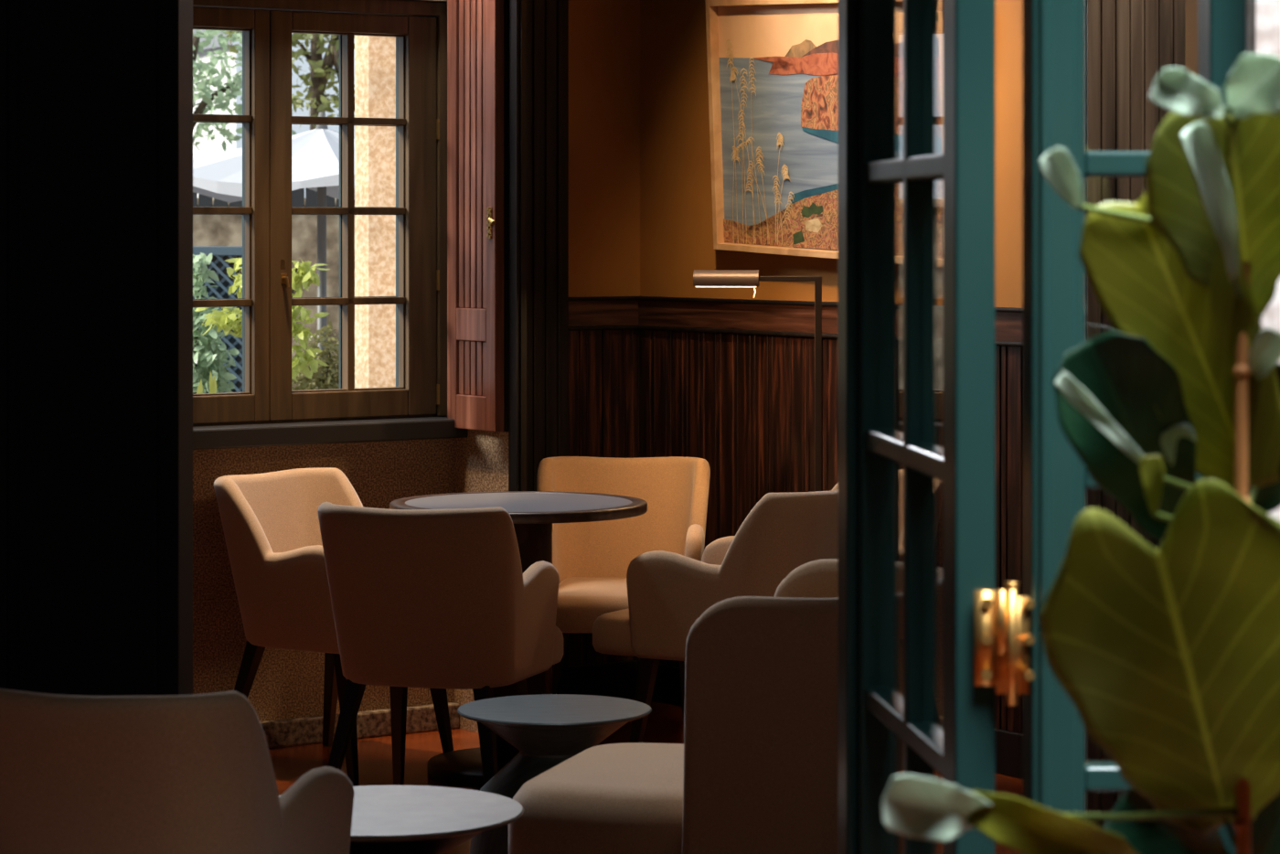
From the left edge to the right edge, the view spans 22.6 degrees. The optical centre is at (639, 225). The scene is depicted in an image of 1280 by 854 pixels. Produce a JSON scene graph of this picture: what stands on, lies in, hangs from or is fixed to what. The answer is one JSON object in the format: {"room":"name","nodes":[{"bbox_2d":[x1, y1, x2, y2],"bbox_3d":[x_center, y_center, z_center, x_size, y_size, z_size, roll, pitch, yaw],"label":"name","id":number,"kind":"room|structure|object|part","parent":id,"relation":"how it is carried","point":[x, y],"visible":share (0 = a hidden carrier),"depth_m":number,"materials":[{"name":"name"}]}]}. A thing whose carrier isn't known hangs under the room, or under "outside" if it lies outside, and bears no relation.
{"room":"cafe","nodes":[
{"label":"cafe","id":0,"kind":"room"},
{"bbox_2d":[0,0,192,695],"bbox_3d":[-1.175,-0.058,6.096,0.620,3.100,0.208,0,0,0],"label":"wall pier","id":1,"kind":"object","parent":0,"point":[96,96],"visible":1,"depth_m":5.99,"materials":[{"name":"black paint"}]},
{"bbox_2d":[192,0,454,721],"bbox_3d":[-1.264,-0.058,9.213,1.627,3.100,0.300,0,0,-35],"label":"wall","id":2,"kind":"structure","parent":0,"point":[288,683],"depth_m":9.18,"materials":[{"name":"rough plaster"}]},
{"bbox_2d":[192,0,468,449],"bbox_3d":[-1.038,-0.045,9.234,1.234,1.345,0.225,0,0,-35],"label":"window","id":3,"kind":"structure","parent":2,"relation":"attached to","point":[267,411],"depth_m":9.35,"materials":[{"name":"brown wood"}]},
{"bbox_3d":[-1.307,-0.030,9.119,0.508,1.186,0.018,0,0,-35],"label":"sash","id":4,"kind":"part","parent":3,"relation":"part of","materials":[{"name":"brown"}]},
{"bbox_3d":[-1.288,-0.030,9.091,0.508,1.186,0.048,0,0,-35],"label":"sash","id":5,"kind":"part","parent":3,"relation":"part of","materials":[{"name":"brown wood"}]},
{"bbox_3d":[-1.029,0.599,9.222,1.234,0.057,0.195,0,0,-35],"label":"sill","id":6,"kind":"part","parent":3,"relation":"part of","materials":[{"name":"black wood"}]},
{"bbox_3d":[-0.867,-0.030,9.427,0.561,1.186,0.018,0,0,-35],"label":"sash","id":7,"kind":"part","parent":3,"relation":"part of","materials":[{"name":"brown"}]},
{"bbox_3d":[-0.849,-0.030,9.399,0.561,1.186,0.048,0,0,-35],"label":"sash","id":8,"kind":"part","parent":3,"relation":"part of","materials":[{"name":"brown wood"}]},
{"bbox_2d":[447,0,508,432],"bbox_3d":[-0.481,-0.331,9.362,0.072,1.855,0.295,0,0,-35],"label":"window shutter","id":9,"kind":"object","parent":3,"relation":"attached to","point":[477,30],"visible":1,"depth_m":9.35,"materials":[{"name":"brown wood"}]},
{"bbox_3d":[-0.479,-0.458,9.381,0.025,1.400,0.166,0,0,-35],"label":"beaded panel","id":10,"kind":"part","parent":9,"relation":"part of","materials":[{"name":"brown wood"}]},
{"bbox_3d":[-0.479,0.417,9.381,0.025,0.160,0.166,0,0,-35],"label":"beaded panel","id":11,"kind":"part","parent":9,"relation":"part of","materials":[{"name":"brown wood"}]},
{"bbox_2d":[260,702,459,747],"bbox_3d":[-1.188,1.454,9.062,1.577,0.075,0.037,0,0,-35],"label":"baseboard","id":12,"kind":"structure","parent":2,"relation":"attached to","point":[303,730],"depth_m":9.31,"materials":[{"name":"stone"}]},
{"bbox_2d":[454,429,508,732],"bbox_3d":[-0.437,-0.058,9.415,0.060,3.100,0.318,0,0,-35],"label":"wall reveal","id":13,"kind":"structure","parent":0,"point":[481,459],"depth_m":9.42,"materials":[{"name":"textured plaster"}]},
{"bbox_2d":[508,0,526,490],"bbox_3d":[-0.432,-0.058,9.548,0.138,3.100,0.629,0,0,-7],"label":"wall","id":14,"kind":"structure","parent":0,"point":[517,8],"depth_m":9.25,"materials":[{"name":"brown wood"}]},
{"bbox_2d":[568,0,639,297],"bbox_3d":[-0.253,-0.058,10.058,0.520,3.100,0.140,0,0,-35],"label":"wall","id":15,"kind":"structure","parent":0,"point":[604,35],"depth_m":10.07,"materials":[{"name":"paint"}]},
{"bbox_2d":[526,0,568,693],"bbox_3d":[-0.314,-0.058,9.899,0.198,3.100,0.052,0,0,-35],"label":"trim","id":16,"kind":"structure","parent":15,"relation":"attached to","point":[547,20],"depth_m":9.89,"materials":[{"name":"brown wood"}]},
{"bbox_2d":[568,296,638,698],"bbox_3d":[-0.193,0.857,9.990,0.500,1.270,0.040,0,0,-35],"label":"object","id":17,"kind":"structure","parent":15,"relation":"attached to","point":[603,331],"depth_m":10.04,"materials":[{"name":"brown wood"}]},
{"bbox_3d":[-0.193,0.274,9.990,0.500,0.104,0.040,0,0,-35],"label":"rail moulding","id":18,"kind":"part","parent":17,"relation":"part of","materials":[{"name":"brown wood"}]},
{"bbox_3d":[-0.197,1.432,9.995,0.500,0.120,0.028,0,0,-35],"label":"skirting","id":19,"kind":"part","parent":17,"relation":"part of","materials":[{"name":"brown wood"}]},
{"bbox_3d":[-0.198,0.274,9.997,0.500,0.087,0.024,0,0,-35],"label":"chair rail","id":20,"kind":"part","parent":17,"relation":"part of","materials":[{"name":"brown wood"}]},
{"bbox_2d":[268,698,1023,853],"bbox_3d":[-0.564,1.552,4.575,6.328,0.120,11.150,0,0,0],"label":"floor","id":21,"kind":"structure","parent":0,"point":[665,724],"depth_m":9.01,"materials":[{"name":"brown wood"}]},
{"bbox_2d":[0,688,354,853],"bbox_3d":[-0.751,1.092,5.053,0.514,0.800,0.666,0,0,19],"label":"armchair","id":22,"kind":"object","parent":21,"relation":"on","point":[194,773],"visible":1,"depth_m":4.75,"materials":[{"name":"beige fabric"}]},
{"bbox_2d":[213,467,453,784],"bbox_3d":[-0.815,1.092,8.840,0.666,0.800,0.514,0,0,34],"label":"armchair","id":23,"kind":"object","parent":21,"relation":"on","point":[270,521],"visible":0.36,"depth_m":8.74,"materials":[{"name":"beige fabric"}]},
{"bbox_3d":[-1.098,1.316,8.799,0.147,0.352,0.055,0,0,3],"label":"leg","id":24,"kind":"part","parent":23,"relation":"part of","materials":[{"name":"black wood"}]},
{"bbox_3d":[-0.870,0.919,8.877,0.534,0.455,0.514,0,0,34],"label":"backrest","id":25,"kind":"part","parent":23,"relation":"part of","materials":[{"name":"beige fabric"}]},
{"bbox_3d":[-0.883,1.316,9.118,0.055,0.352,0.147,0,0,-25],"label":"leg","id":26,"kind":"part","parent":23,"relation":"part of","materials":[{"name":"black wood"}]},
{"bbox_3d":[-0.783,1.316,8.583,0.086,0.352,0.056,0,0,34],"label":"leg","id":27,"kind":"part","parent":23,"relation":"part of","materials":[{"name":"black wood"}]},
{"bbox_3d":[-0.564,1.316,8.906,0.086,0.352,0.056,0,0,34],"label":"leg","id":28,"kind":"part","parent":23,"relation":"part of","materials":[{"name":"black wood"}]},
{"bbox_2d":[278,785,523,853],"bbox_3d":[-0.453,1.262,5.660,0.496,0.460,0.496,0,0,0],"label":"side table","id":29,"kind":"object","parent":21,"relation":"on","point":[387,819],"visible":0.66,"depth_m":5.59,"materials":[{"name":"black metal"}]},
{"bbox_2d":[317,501,563,785],"bbox_3d":[-0.497,1.092,8.173,0.514,0.800,0.666,0,0,18],"label":"armchair","id":30,"kind":"object","parent":21,"relation":"on","point":[421,598],"visible":0.96,"depth_m":7.91,"materials":[{"name":"beige fabric"}]},
{"bbox_3d":[-0.746,1.316,8.030,0.147,0.352,0.055,0,0,-41],"label":"leg","id":31,"kind":"part","parent":30,"relation":"part of","materials":[{"name":"black wood"}]},
{"bbox_3d":[-0.630,1.316,8.395,0.056,0.352,0.086,0,0,18],"label":"leg","id":32,"kind":"part","parent":30,"relation":"part of","materials":[{"name":"black wood"}]},
{"bbox_3d":[-0.518,0.919,8.110,0.514,0.455,0.534,0,0,18],"label":"backrest","id":33,"kind":"part","parent":30,"relation":"part of","materials":[{"name":"beige fabric"}]},
{"bbox_3d":[-0.380,1.316,7.912,0.055,0.352,0.147,0,0,-13],"label":"leg","id":34,"kind":"part","parent":30,"relation":"part of","materials":[{"name":"black wood"}]},
{"bbox_3d":[-0.259,1.316,8.275,0.056,0.352,0.086,0,0,18],"label":"leg","id":35,"kind":"part","parent":30,"relation":"part of","materials":[{"name":"black wood"}]},
{"bbox_3d":[-0.476,1.089,8.238,0.444,0.116,0.530,0,0,18],"label":"seat","id":36,"kind":"part","parent":30,"relation":"part of","materials":[{"name":"beige fabric"}]},
{"bbox_2d":[389,490,647,788],"bbox_3d":[-0.331,1.122,8.720,0.702,0.740,0.702,0,0,0],"label":"dining table","id":37,"kind":"object","parent":21,"relation":"on","point":[533,514],"visible":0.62,"depth_m":8.64,"materials":[{"name":"brown wood"}]},
{"bbox_2d":[457,693,651,853],"bbox_3d":[-0.190,1.282,7.110,0.433,0.420,0.433,0,0,0],"label":"side table","id":38,"kind":"object","parent":21,"relation":"on","point":[547,730],"visible":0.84,"depth_m":7.02,"materials":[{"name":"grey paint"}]},
{"bbox_2d":[537,456,710,730],"bbox_3d":[-0.059,1.092,9.318,0.514,0.800,0.666,0,0,3],"label":"armchair","id":39,"kind":"object","parent":21,"relation":"on","point":[592,560],"visible":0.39,"depth_m":9.54,"materials":[{"name":"beige fabric"}]},
{"bbox_3d":[-0.244,1.316,9.538,0.098,0.352,0.116,0,0,3],"label":"leg","id":40,"kind":"part","parent":39,"relation":"part of","materials":[{"name":"black wood"}]},
{"bbox_3d":[-0.063,1.089,9.250,0.444,0.116,0.530,0,0,3],"label":"seat","id":41,"kind":"part","parent":39,"relation":"part of","materials":[{"name":"beige fabric"}]},
{"bbox_3d":[-0.056,0.919,9.384,0.514,0.455,0.534,0,0,3],"label":"backrest","id":42,"kind":"part","parent":39,"relation":"part of","materials":[{"name":"beige fabric"}]},
{"bbox_3d":[0.127,1.316,9.137,0.056,0.352,0.086,0,0,3],"label":"leg","id":43,"kind":"part","parent":39,"relation":"part of","materials":[{"name":"black wood"}]},
{"bbox_2d":[592,483,837,742],"bbox_3d":[0.248,1.092,8.612,0.666,0.800,0.514,0,0,28],"label":"armchair","id":44,"kind":"object","parent":21,"relation":"on","point":[667,592],"visible":0.58,"depth_m":8.40,"materials":[{"name":"beige fabric"}]},
{"bbox_3d":[0.188,1.089,8.643,0.530,0.116,0.444,0,0,28],"label":"seat","id":45,"kind":"part","parent":44,"relation":"part of","materials":[{"name":"beige fabric"}]},
{"bbox_3d":[0.006,1.316,8.519,0.086,0.352,0.056,0,0,28],"label":"leg","id":46,"kind":"part","parent":44,"relation":"part of","materials":[{"name":"black wood"}]},
{"bbox_3d":[0.306,0.919,8.581,0.534,0.455,0.514,0,0,28],"label":"backrest","id":47,"kind":"part","parent":44,"relation":"part of","materials":[{"name":"beige fabric"}]},
{"bbox_2d":[508,558,943,853],"bbox_3d":[0.191,1.085,6.208,0.812,0.815,0.729,0,0,16],"label":"lounge chair","id":48,"kind":"object","parent":21,"relation":"on","point":[754,770],"visible":0.7,"depth_m":5.85,"materials":[{"name":"beige fabric"}]},
{"bbox_3d":[0.137,1.160,6.224,0.700,0.264,0.663,0,0,16],"label":"seat","id":49,"kind":"part","parent":48,"relation":"part of","materials":[{"name":"beige fabric"}]},
{"bbox_3d":[0.374,0.975,6.156,0.432,0.595,0.729,0,0,16],"label":"backrest","id":50,"kind":"part","parent":48,"relation":"part of","materials":[{"name":"beige fabric"}]},
{"bbox_2d":[693,269,821,490],"bbox_3d":[0.393,0.809,9.120,0.481,1.366,0.250,0,0,0],"label":"floor lamp","id":51,"kind":"object","parent":21,"relation":"on","point":[701,278],"visible":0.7,"depth_m":9.11,"materials":[{"name":"brown metal"}]},
{"bbox_3d":[0.246,0.150,9.146,0.183,0.046,0.056,0,0,6],"label":"lamp shade","id":52,"kind":"part","parent":51,"relation":"part of","materials":[{"name":"brown metal"}]},
{"bbox_3d":[0.421,0.151,9.129,0.175,0.014,0.014,0,0,6],"label":"lamp arm","id":53,"kind":"part","parent":51,"relation":"part of","materials":[{"name":"brown metal"}]},
{"bbox_2d":[882,53,1279,853],"bbox_3d":[0.442,0.672,2.879,0.560,1.639,0.349,0,0,-12],"label":"fiddle leaf fig","id":54,"kind":"object","parent":21,"relation":"on","point":[1168,657],"visible":1,"depth_m":2.85,"materials":[{"name":"green plant"}]},
{"bbox_3d":[0.547,0.567,2.901,0.022,1.310,0.017,0,0,-38],"label":"stem","id":55,"kind":"part","parent":54,"relation":"part of","materials":[{"name":"brown plant"}]},
{"bbox_2d":[1084,0,1185,828],"bbox_3d":[1.024,0.242,6.607,0.207,2.500,0.045,0,0,0],"label":"screen","id":56,"kind":"object","parent":21,"relation":"on","point":[1128,43],"visible":0.12,"depth_m":6.60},
{"bbox_2d":[640,0,1197,308],"bbox_3d":[1.032,-0.058,8.798,0.140,3.100,3.400,0,0,-35],"label":"wall","id":57,"kind":"structure","parent":0,"point":[677,225],"depth_m":9.89,"materials":[{"name":"paint"}]},
{"bbox_2d":[705,0,943,266],"bbox_3d":[0.544,-0.285,9.269,0.098,0.802,1.127,0,0,-35],"label":"framed painting","id":58,"kind":"object","parent":57,"relation":"attached to","point":[773,64],"visible":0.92,"depth_m":9.47,"materials":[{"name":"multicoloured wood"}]},
{"bbox_2d":[637,296,1023,778],"bbox_3d":[0.962,0.857,8.741,0.042,1.270,3.413,0,0,-35],"label":"wainscoting","id":59,"kind":"structure","parent":57,"relation":"attached to","point":[729,384],"depth_m":9.57,"materials":[{"name":"brown wood"}]},
{"bbox_3d":[0.959,0.274,8.746,0.040,0.104,3.400,0,0,-35],"label":"rail moulding","id":60,"kind":"part","parent":59,"relation":"part of","materials":[{"name":"brown wood"}]},
{"bbox_3d":[0.964,1.432,8.749,0.028,0.120,3.400,0,0,-35],"label":"skirting","id":61,"kind":"part","parent":59,"relation":"part of","materials":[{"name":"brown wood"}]},
{"bbox_3d":[0.965,0.274,8.751,0.024,0.087,3.400,0,0,-35],"label":"chair rail","id":62,"kind":"part","parent":59,"relation":"part of","materials":[{"name":"brown wood"}]},
{"bbox_2d":[1246,0,1279,520],"bbox_3d":[-0.400,-0.058,3.550,6.000,3.100,0.220,0,0,0],"label":"wall","id":63,"kind":"structure","parent":0,"point":[1263,16],"depth_m":3.44,"materials":[{"name":"pink stone"}]},
{"bbox_2d":[1023,0,1246,853],"bbox_3d":[0.544,0.262,3.526,0.235,2.460,0.097,0,0,0],"label":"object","id":64,"kind":"structure","parent":63,"relation":"in","point":[1056,773],"depth_m":3.48,"materials":[{"name":"green paint"}]},
{"bbox_2d":[837,0,1034,853],"bbox_3d":[0.334,0.306,3.852,0.080,2.348,0.768,0,0,-8],"label":"door","id":65,"kind":"structure","parent":64,"relation":"attached to","point":[987,639],"depth_m":3.82,"materials":[{"name":"green paint"}]},
{"bbox_3d":[0.642,0.262,3.530,0.040,2.460,0.080,0,0,0],"label":"post","id":66,"kind":"part","parent":64,"relation":"part of","materials":[{"name":"green paint"}]},
{"label":"outside","id":67,"kind":"structure","parent":0,"visible":0},
{"bbox_3d":[-6.000,1.917,18.200,20.000,0.150,23.600,0,0,0],"label":"ground","id":68,"kind":"structure","parent":67,"visible":0},
{"bbox_2d":[196,372,216,393],"bbox_3d":[-1.594,1.184,11.622,0.113,1.316,0.056,0,0,0],"label":"plant","id":69,"kind":"object","parent":68,"relation":"on","point":[212,380],"visible":0.21,"depth_m":11.64,"materials":[{"name":"green plant"}]},
{"bbox_2d":[192,29,235,197],"bbox_3d":[-4.517,0.051,30.529,1.481,3.582,7.733,0,0,-10],"label":"sky","id":70,"kind":"structure","parent":68,"relation":"on","point":[207,147],"depth_m":27.53,"materials":[{"name":"grey"}]},
{"bbox_2d":[192,252,238,394],"bbox_3d":[-1.822,0.976,13.199,0.352,1.733,0.299,0,0,0],"label":"shrub","id":71,"kind":"object","parent":68,"relation":"on","point":[209,359],"visible":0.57,"depth_m":13.16,"materials":[{"name":"green plant"}]},
{"bbox_2d":[192,245,242,393],"bbox_3d":[-1.866,0.966,14.015,0.360,1.752,0.070,0,0,0],"label":"trellis","id":72,"kind":"object","parent":68,"relation":"on","point":[220,254],"visible":0.06,"depth_m":14.00,"materials":[{"name":"blue wood"}]},
{"bbox_3d":[-1.866,0.966,14.005,0.360,1.752,0.050,0,0,0],"label":"frame","id":73,"kind":"part","parent":72,"relation":"part of","materials":[{"name":"blue"}]},
{"bbox_2d":[194,257,242,338],"bbox_3d":[-1.648,0.984,12.805,0.247,1.716,0.223,0,0,-41],"label":"shrub","id":74,"kind":"object","parent":68,"relation":"on","point":[220,318],"visible":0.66,"depth_m":12.78,"materials":[{"name":"green plant"}]},
{"bbox_2d":[192,29,297,152],"bbox_3d":[-2.415,0.277,17.793,0.923,3.131,0.897,0,0,33],"label":"tree","id":75,"kind":"object","parent":68,"relation":"on","point":[206,104],"visible":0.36,"depth_m":17.77,"materials":[{"name":"green plant"}]},
{"bbox_2d":[197,197,336,204],"bbox_3d":[-2.750,0.872,17.200,8.500,2.040,0.500,0,0,0],"label":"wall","id":76,"kind":"structure","parent":68,"relation":"on","point":[197,197],"depth_m":16.95,"materials":[{"name":"stone"}]},
{"bbox_2d":[192,112,354,375],"bbox_3d":[-1.491,0.655,15.000,1.918,2.375,1.918,0,0,11],"label":"parasol","id":77,"kind":"object","parent":68,"relation":"on","point":[315,152],"visible":0.31,"depth_m":14.56,"materials":[{"name":"grey fabric"}]},
{"bbox_2d":[192,188,354,387],"bbox_3d":[-1.979,0.799,16.325,1.164,2.085,0.050,0,0,0],"label":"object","id":78,"kind":"object","parent":68,"relation":"on","point":[208,229],"visible":0.03,"depth_m":16.32,"materials":[{"name":"painted wood"}]},
{"bbox_2d":[225,30,354,130],"bbox_3d":[-2.021,0.088,18.983,1.082,3.509,1.126,0,0,40],"label":"tree","id":79,"kind":"object","parent":68,"relation":"on","point":[322,70],"visible":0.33,"depth_m":18.96,"materials":[{"name":"green plant"}]},
{"bbox_2d":[291,260,330,382],"bbox_3d":[-1.392,0.986,13.198,0.251,1.712,0.201,0,0,-27],"label":"shrub","id":80,"kind":"object","parent":68,"relation":"on","point":[304,275],"visible":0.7,"depth_m":13.19,"materials":[{"name":"green plant"}]},
{"bbox_2d":[291,320,354,390],"bbox_3d":[-1.422,1.129,14.202,0.432,1.426,0.344,0,0,0],"label":"shrub","id":81,"kind":"object","parent":68,"relation":"on","point":[328,380],"visible":0.36,"depth_m":14.13,"materials":[{"name":"green plant"}]},
{"bbox_2d":[354,35,395,388],"bbox_3d":[-0.754,-0.008,10.582,0.360,3.800,0.536,0,0,0],"label":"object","id":82,"kind":"object","parent":68,"relation":"on","point":[375,57],"visible":0.09,"depth_m":10.42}
]}

